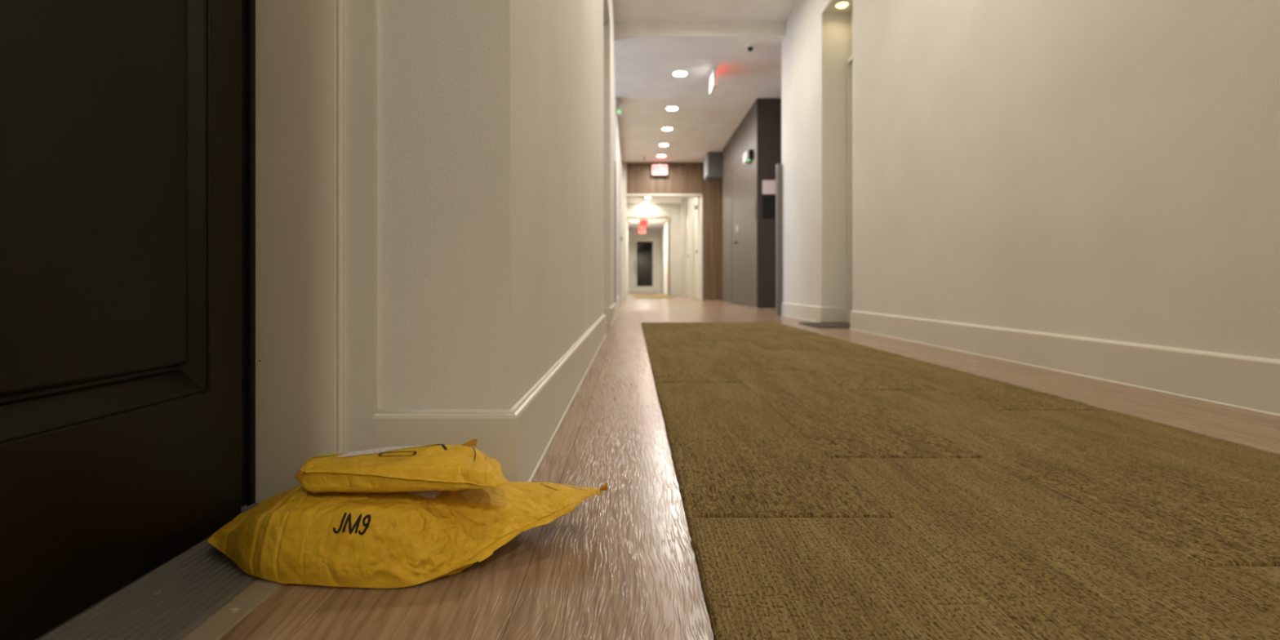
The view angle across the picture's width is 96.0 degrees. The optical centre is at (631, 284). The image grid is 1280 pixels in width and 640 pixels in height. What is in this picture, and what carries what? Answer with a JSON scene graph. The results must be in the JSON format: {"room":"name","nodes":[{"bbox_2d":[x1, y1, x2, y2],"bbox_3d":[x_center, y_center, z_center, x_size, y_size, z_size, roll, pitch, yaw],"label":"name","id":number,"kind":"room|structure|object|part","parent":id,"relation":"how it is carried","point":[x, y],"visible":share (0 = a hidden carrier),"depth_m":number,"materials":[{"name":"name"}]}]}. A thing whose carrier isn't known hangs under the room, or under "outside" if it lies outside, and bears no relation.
{"room":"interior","nodes":[
{"label":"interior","id":0,"kind":"room"},
{"bbox_2d":[377,0,622,409],"bbox_3d":[-1.859,-1.125,4.200,3.382,2.850,14.400,0,0,0],"label":"wall","id":1,"kind":"structure","parent":0,"point":[496,117],"depth_m":0.79,"materials":[{"name":"white paint"}]},
{"bbox_2d":[0,0,377,639],"bbox_3d":[-0.458,-0.780,0.386,0.214,2.160,0.828,0,0,0],"label":"door","id":2,"kind":"structure","parent":1,"relation":"in","point":[188,188],"depth_m":0.62,"materials":[{"name":"wood"}]},
{"bbox_3d":[-0.482,-0.760,0.386,0.165,2.120,0.828,0,0,0],"label":"frame","id":3,"kind":"part","parent":2,"relation":"part of","materials":[{"name":"grey paint"}]},
{"bbox_3d":[-0.376,-0.780,0.789,0.050,2.160,0.022,0,0,0],"label":"casing","id":4,"kind":"part","parent":2,"relation":"part of","materials":[{"name":"white paint"}]},
{"bbox_2d":[373,314,605,482],"bbox_3d":[-0.311,0.236,2.098,0.317,0.129,2.635,0,0,0],"label":"baseboard","id":5,"kind":"structure","parent":1,"relation":"attached to","point":[519,437],"depth_m":0.79,"materials":[{"name":"white paint"}]},
{"bbox_2d":[603,302,616,324],"bbox_3d":[-0.311,0.236,5.042,0.317,0.127,1.315,0,0,0],"label":"baseboard","id":6,"kind":"structure","parent":1,"relation":"attached to","point":[610,313],"depth_m":4.39,"materials":[{"name":"white paint"}]},
{"bbox_2d":[614,161,616,302],"bbox_3d":[-0.163,-0.450,5.651,0.009,1.500,0.102,0,0,0],"label":"guard","id":7,"kind":"object","parent":1,"relation":"attached to","point":[615,162],"visible":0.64,"depth_m":5.60,"materials":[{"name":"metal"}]},
{"bbox_2d":[616,104,621,115],"bbox_3d":[-0.170,-2.290,7.546,0.060,0.120,0.128,0,0,0],"label":"alarm box","id":8,"kind":"object","parent":1,"relation":"attached to","point":[618,106],"visible":1,"depth_m":7.49,"materials":[{"name":"white plastic"}]},
{"bbox_2d":[616,293,622,308],"bbox_3d":[-0.392,0.236,9.385,0.415,0.127,4.000,0,0,0],"label":"baseboard","id":9,"kind":"structure","parent":1,"relation":"attached to","point":[618,297],"depth_m":7.94,"materials":[{"name":"white paint"}]},
{"bbox_2d":[618,158,622,305],"bbox_3d":[-0.172,-0.785,9.050,0.055,2.170,1.040,0,0,0],"label":"door","id":10,"kind":"structure","parent":1,"relation":"in","point":[620,238],"depth_m":8.53,"materials":[{"name":"white paint"}]},
{"bbox_2d":[614,22,785,38],"bbox_3d":[0.661,-2.485,5.630,1.698,0.130,0.060,0,0,0],"label":"beam","id":11,"kind":"structure","parent":1,"relation":"attached to","point":[622,30],"depth_m":5.60,"materials":[{"name":"paint"}]},
{"bbox_2d":[622,162,626,299],"bbox_3d":[-0.355,-1.060,11.500,0.490,2.720,0.200,0,0,0],"label":"wall pier","id":12,"kind":"object","parent":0,"point":[624,164],"visible":0.21,"depth_m":11.40,"materials":[{"name":"white paint"}]},
{"bbox_2d":[626,218,627,293],"bbox_3d":[-0.250,-1.150,16.850,0.200,2.900,10.500,0,0,0],"label":"wall","id":13,"kind":"structure","parent":0,"point":[627,219],"depth_m":18.57,"materials":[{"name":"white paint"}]},
{"bbox_2d":[624,193,702,299],"bbox_3d":[0.625,-0.750,11.502,1.550,2.100,0.235,0,0,0],"label":"trim","id":14,"kind":"structure","parent":13,"relation":"attached to","point":[700,196],"depth_m":11.38,"materials":[{"name":"white paint"}]},
{"bbox_2d":[627,229,661,292],"bbox_3d":[0.475,-1.150,22.200,1.650,2.900,0.200,0,0,0],"label":"wall","id":15,"kind":"structure","parent":0,"point":[631,233],"depth_m":22.10,"materials":[{"name":"white paint"}]},
{"bbox_2d":[632,236,657,292],"bbox_3d":[0.500,-0.780,22.045,0.960,2.140,0.110,0,0,0],"label":"door","id":16,"kind":"structure","parent":15,"relation":"in","point":[645,249],"depth_m":22.05,"materials":[{"name":"white paint"}]},
{"bbox_3d":[0.485,-0.800,22.043,0.610,1.700,0.015,0,0,0],"label":"glass pane","id":17,"kind":"part","parent":16,"relation":"part of","materials":[{"name":"black glass"}]},
{"bbox_2d":[626,197,684,229],"bbox_3d":[0.625,-2.285,16.850,1.950,0.330,10.500,0,0,0],"label":"ceiling","id":18,"kind":"structure","parent":0,"point":[633,224],"depth_m":18.61,"materials":[{"name":"paint"}]},
{"bbox_2d":[638,226,645,233],"bbox_3d":[0.355,-1.925,20.197,0.240,0.250,0.047,0,0,0],"label":"exit sign","id":19,"kind":"object","parent":18,"relation":"hanging from","point":[641,230],"visible":1,"depth_m":20.18,"materials":[{"name":"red plastic"}]},
{"bbox_2d":[640,218,648,226],"bbox_3d":[0.345,-1.845,16.997,0.240,0.250,0.047,0,0,0],"label":"exit sign","id":20,"kind":"object","parent":18,"relation":"hanging from","point":[643,223],"visible":0.98,"depth_m":16.98,"materials":[{"name":"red plastic"}]},
{"bbox_2d":[626,197,699,299],"bbox_3d":[0.725,-1.150,16.850,1.750,2.900,10.500,0,0,0],"label":"wall","id":21,"kind":"structure","parent":0,"point":[677,213],"depth_m":16.50,"materials":[{"name":"white paint"}]},
{"bbox_2d":[626,216,669,295],"bbox_3d":[0.455,-0.825,16.550,1.210,2.250,0.220,0,0,0],"label":"trim","id":22,"kind":"structure","parent":21,"relation":"attached to","point":[628,217],"depth_m":16.44,"materials":[{"name":"beige wood"}]},
{"bbox_2d":[686,213,688,296],"bbox_3d":[1.383,-0.730,14.260,0.075,2.040,0.840,0,0,0],"label":"door","id":23,"kind":"structure","parent":21,"relation":"in","point":[687,216],"depth_m":14.41,"materials":[{"name":"white paint"}]},
{"bbox_2d":[694,204,697,297],"bbox_3d":[1.380,-0.730,12.460,0.080,2.040,0.840,0,0,0],"label":"door","id":24,"kind":"structure","parent":21,"relation":"in","point":[695,206],"depth_m":12.57,"materials":[{"name":"white paint"}]},
{"bbox_2d":[626,162,722,299],"bbox_3d":[0.920,-1.060,11.500,2.060,2.720,0.200,0,0,0],"label":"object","id":25,"kind":"structure","parent":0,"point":[682,178],"depth_m":11.40,"materials":[{"name":"brown wood"}]},
{"bbox_2d":[613,0,798,163],"bbox_3d":[-0.050,-2.535,4.250,6.900,0.230,14.700,0,0,0],"label":"ceiling","id":26,"kind":"structure","parent":0,"point":[704,122],"depth_m":6.69,"materials":[{"name":"paint"}]},
{"bbox_2d":[652,161,667,175],"bbox_3d":[0.545,-2.280,11.296,0.310,0.260,0.047,0,0,0],"label":"exit sign","id":27,"kind":"object","parent":26,"relation":"hanging from","point":[660,169],"visible":1,"depth_m":11.28,"materials":[{"name":"white plastic"}]},
{"bbox_2d":[658,143,669,146],"bbox_3d":[0.550,-2.417,9.960,0.186,0.005,0.186,0,0,0],"label":"recessed light","id":28,"kind":"object","parent":26,"relation":"in","point":[660,144],"visible":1,"depth_m":9.95,"materials":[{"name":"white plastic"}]},
{"bbox_2d":[661,127,673,130],"bbox_3d":[0.550,-2.417,8.930,0.186,0.005,0.186,0,0,0],"label":"recessed light","id":29,"kind":"object","parent":26,"relation":"in","point":[663,128],"visible":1,"depth_m":8.91,"materials":[{"name":"white plastic"}]},
{"bbox_2d":[665,106,679,111],"bbox_3d":[0.550,-2.417,7.900,0.186,0.005,0.186,0,0,0],"label":"recessed light","id":30,"kind":"object","parent":26,"relation":"in","point":[670,108],"visible":1,"depth_m":7.88,"materials":[{"name":"white plastic"}]},
{"bbox_2d":[671,70,688,76],"bbox_3d":[0.550,-2.417,6.600,0.186,0.005,0.186,0,0,0],"label":"recessed light","id":31,"kind":"object","parent":26,"relation":"in","point":[677,73],"visible":1,"depth_m":6.60,"materials":[{"name":"white plastic"}]},
{"bbox_2d":[703,151,722,181],"bbox_3d":[1.505,-2.188,10.690,0.290,0.455,0.420,0,0,0],"label":"ceiling box","id":32,"kind":"object","parent":26,"relation":"hanging from","point":[713,161],"visible":0.93,"depth_m":10.48,"materials":[{"name":"grey paint"}]},
{"bbox_3d":[1.375,-2.200,10.690,0.029,0.420,0.420,0,0,0],"label":"panel","id":33,"kind":"part","parent":32,"relation":"part of","materials":[{"name":"white paint"}]},
{"bbox_2d":[709,67,717,94],"bbox_3d":[0.918,-2.320,6.500,0.047,0.240,0.320,0,0,0],"label":"exit sign","id":34,"kind":"object","parent":26,"relation":"hanging from","point":[713,77],"visible":1,"depth_m":6.38,"materials":[{"name":"white plastic"}]},
{"bbox_2d":[745,44,755,51],"bbox_3d":[1.200,-2.394,5.840,0.100,0.054,0.100,0,0,0],"label":"dome camera","id":35,"kind":"object","parent":26,"relation":"attached to","point":[749,47],"visible":1,"depth_m":5.82,"materials":[{"name":"white plastic"}]},
{"bbox_2d":[218,292,1279,639],"bbox_3d":[-0.050,0.330,9.700,6.900,0.060,25.800,0,0,0],"label":"floor","id":36,"kind":"structure","parent":0,"point":[622,564],"depth_m":0.70,"materials":[{"name":"brown wood"}]},
{"bbox_2d":[34,502,283,639],"bbox_3d":[-0.455,0.296,0.389,0.210,0.008,0.776,0,0,0],"label":"threshold","id":37,"kind":"object","parent":36,"relation":"on","point":[200,593],"visible":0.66,"depth_m":0.53,"materials":[{"name":"metal"}]},
{"bbox_2d":[206,481,607,588],"bbox_3d":[-0.253,0.260,0.659,0.446,0.077,0.192,0,0,0],"label":"padded mailer","id":38,"kind":"object","parent":36,"relation":"on","point":[296,535],"visible":0.9,"depth_m":0.59,"materials":[{"name":"yellow paper"}]},
{"bbox_2d":[295,439,507,493],"bbox_3d":[-0.258,0.203,0.651,0.246,0.037,0.114,0,0,-3],"label":"padded mailer","id":39,"kind":"object","parent":38,"relation":"on","point":[433,467],"visible":1,"depth_m":0.61,"materials":[{"name":"yellow paper"}]},
{"bbox_3d":[-0.265,0.190,0.649,0.038,0.002,0.012,0,0,0],"label":"printed frame","id":40,"kind":"part","parent":39,"relation":"part of","materials":[{"name":"black"}]},
{"bbox_2d":[633,295,677,298],"bbox_3d":[0.525,0.296,14.500,0.950,0.008,3.600,0,0,0],"label":"carpet runner","id":41,"kind":"object","parent":36,"relation":"on","point":[635,296],"visible":1,"depth_m":13.19,"materials":[{"name":"beige carpet"}]},
{"bbox_2d":[798,322,849,328],"bbox_3d":[1.480,0.295,4.250,0.360,0.009,0.500,0,0,0],"label":"doormat","id":42,"kind":"object","parent":36,"relation":"on","point":[820,325],"visible":0.76,"depth_m":4.22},
{"bbox_2d":[640,322,1279,639],"bbox_3d":[0.595,0.295,0.748,1.055,0.010,7.501,0,0,0],"label":"carpet runner","id":43,"kind":"object","parent":36,"relation":"on","point":[831,488],"visible":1,"depth_m":0.76,"materials":[{"name":"brown carpet"}]},
{"bbox_2d":[722,97,781,307],"bbox_3d":[2.460,-1.060,9.535,1.680,2.720,4.130,0,0,0],"label":"wall","id":44,"kind":"structure","parent":0,"point":[759,131],"depth_m":7.55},
{"bbox_3d":[1.635,-1.060,10.135,0.030,2.720,0.307,0,0,0],"label":"panel","id":45,"kind":"part","parent":44,"relation":"part of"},
{"bbox_3d":[1.635,-1.060,9.825,0.030,2.720,0.307,0,0,0],"label":"panel","id":46,"kind":"part","parent":44,"relation":"part of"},
{"bbox_3d":[1.635,-1.060,9.515,0.030,2.720,0.307,0,0,0],"label":"panel","id":47,"kind":"part","parent":44,"relation":"part of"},
{"bbox_3d":[1.635,-2.140,9.205,0.030,0.560,0.307,0,0,0],"label":"panel","id":48,"kind":"part","parent":44,"relation":"part of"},
{"bbox_3d":[1.635,-2.140,8.895,0.030,0.560,0.307,0,0,0],"label":"panel","id":49,"kind":"part","parent":44,"relation":"part of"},
{"bbox_2d":[732,159,742,304],"bbox_3d":[1.610,-0.782,8.895,0.080,2.145,0.922,0,0,0],"label":"door","id":50,"kind":"structure","parent":44,"relation":"in","point":[737,172],"depth_m":8.87,"materials":[{"name":"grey wood"}]},
{"bbox_3d":[1.635,-2.140,8.585,0.030,0.560,0.307,0,0,0],"label":"panel","id":51,"kind":"part","parent":44,"relation":"part of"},
{"bbox_3d":[1.635,-1.060,8.275,0.030,2.720,0.307,0,0,0],"label":"panel","id":52,"kind":"part","parent":44,"relation":"part of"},
{"bbox_2d":[742,149,752,164],"bbox_3d":[1.585,-1.749,7.880,0.070,0.142,0.340,0,0,0],"label":"alarm box","id":53,"kind":"object","parent":44,"relation":"attached to","point":[748,155],"visible":1,"depth_m":7.82,"materials":[{"name":"white plastic"}]},
{"bbox_3d":[1.635,-1.060,7.965,0.030,2.720,0.307,0,0,0],"label":"panel","id":54,"kind":"part","parent":44,"relation":"part of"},
{"bbox_3d":[1.635,-1.060,7.655,0.030,2.720,0.307,0,0,0],"label":"panel","id":55,"kind":"part","parent":44,"relation":"part of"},
{"bbox_3d":[1.760,-1.060,7.485,0.277,2.720,0.030,0,0,0],"label":"panel","id":56,"kind":"part","parent":44,"relation":"part of","materials":[{"name":"brown wood"}]},
{"bbox_2d":[761,195,775,217],"bbox_3d":[1.785,-1.010,7.460,0.200,0.280,0.020,0,0,0],"label":"panel","id":57,"kind":"object","parent":44,"relation":"attached to","point":[768,202],"visible":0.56,"depth_m":7.45,"materials":[{"name":"black plastic"}]},
{"bbox_2d":[762,180,775,194],"bbox_3d":[1.775,-1.265,7.466,0.170,0.180,0.008,0,0,0],"label":"wall sign","id":58,"kind":"object","parent":44,"relation":"attached to","point":[768,186],"visible":0.94,"depth_m":7.46,"materials":[{"name":"beige plastic"}]},
{"bbox_3d":[2.040,-1.060,7.485,0.277,2.720,0.030,0,0,0],"label":"panel","id":59,"kind":"part","parent":44,"relation":"part of","materials":[{"name":"brown wood"}]},
{"bbox_2d":[781,0,1279,359],"bbox_3d":[2.445,-1.125,2.250,1.910,2.850,10.500,0,0,0],"label":"wall","id":60,"kind":"structure","parent":0,"point":[1109,170],"depth_m":2.09,"materials":[{"name":"white paint"}]},
{"bbox_2d":[775,163,782,315],"bbox_3d":[1.462,-0.450,5.725,0.053,1.500,0.050,0,0,0],"label":"guard","id":61,"kind":"object","parent":60,"relation":"attached to","point":[779,166],"visible":1,"depth_m":5.70,"materials":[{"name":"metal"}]},
{"bbox_2d":[781,302,846,322],"bbox_3d":[1.577,0.236,5.122,0.205,0.127,1.235,0,0,0],"label":"baseboard","id":62,"kind":"structure","parent":60,"relation":"attached to","point":[809,313],"depth_m":4.65,"materials":[{"name":"white paint"}]},
{"bbox_2d":[834,0,849,8],"bbox_3d":[1.590,-2.119,4.360,0.110,0.022,0.110,0,0,0],"label":"recessed light","id":63,"kind":"object","parent":60,"relation":"in","point":[842,3],"visible":1,"depth_m":4.34,"materials":[{"name":"white plastic"}]},
{"bbox_2d":[846,54,852,323],"bbox_3d":[1.700,-0.730,4.205,0.090,2.060,0.630,0,0,0],"label":"door","id":64,"kind":"structure","parent":60,"relation":"in","point":[849,61],"depth_m":4.49,"materials":[{"name":"white paint"}]},
{"bbox_2d":[849,310,1279,416],"bbox_3d":[1.577,0.236,0.453,0.205,0.127,6.905,0,0,0],"label":"baseboard","id":65,"kind":"structure","parent":60,"relation":"attached to","point":[1248,383],"depth_m":1.76,"materials":[{"name":"white paint"}]}
]}

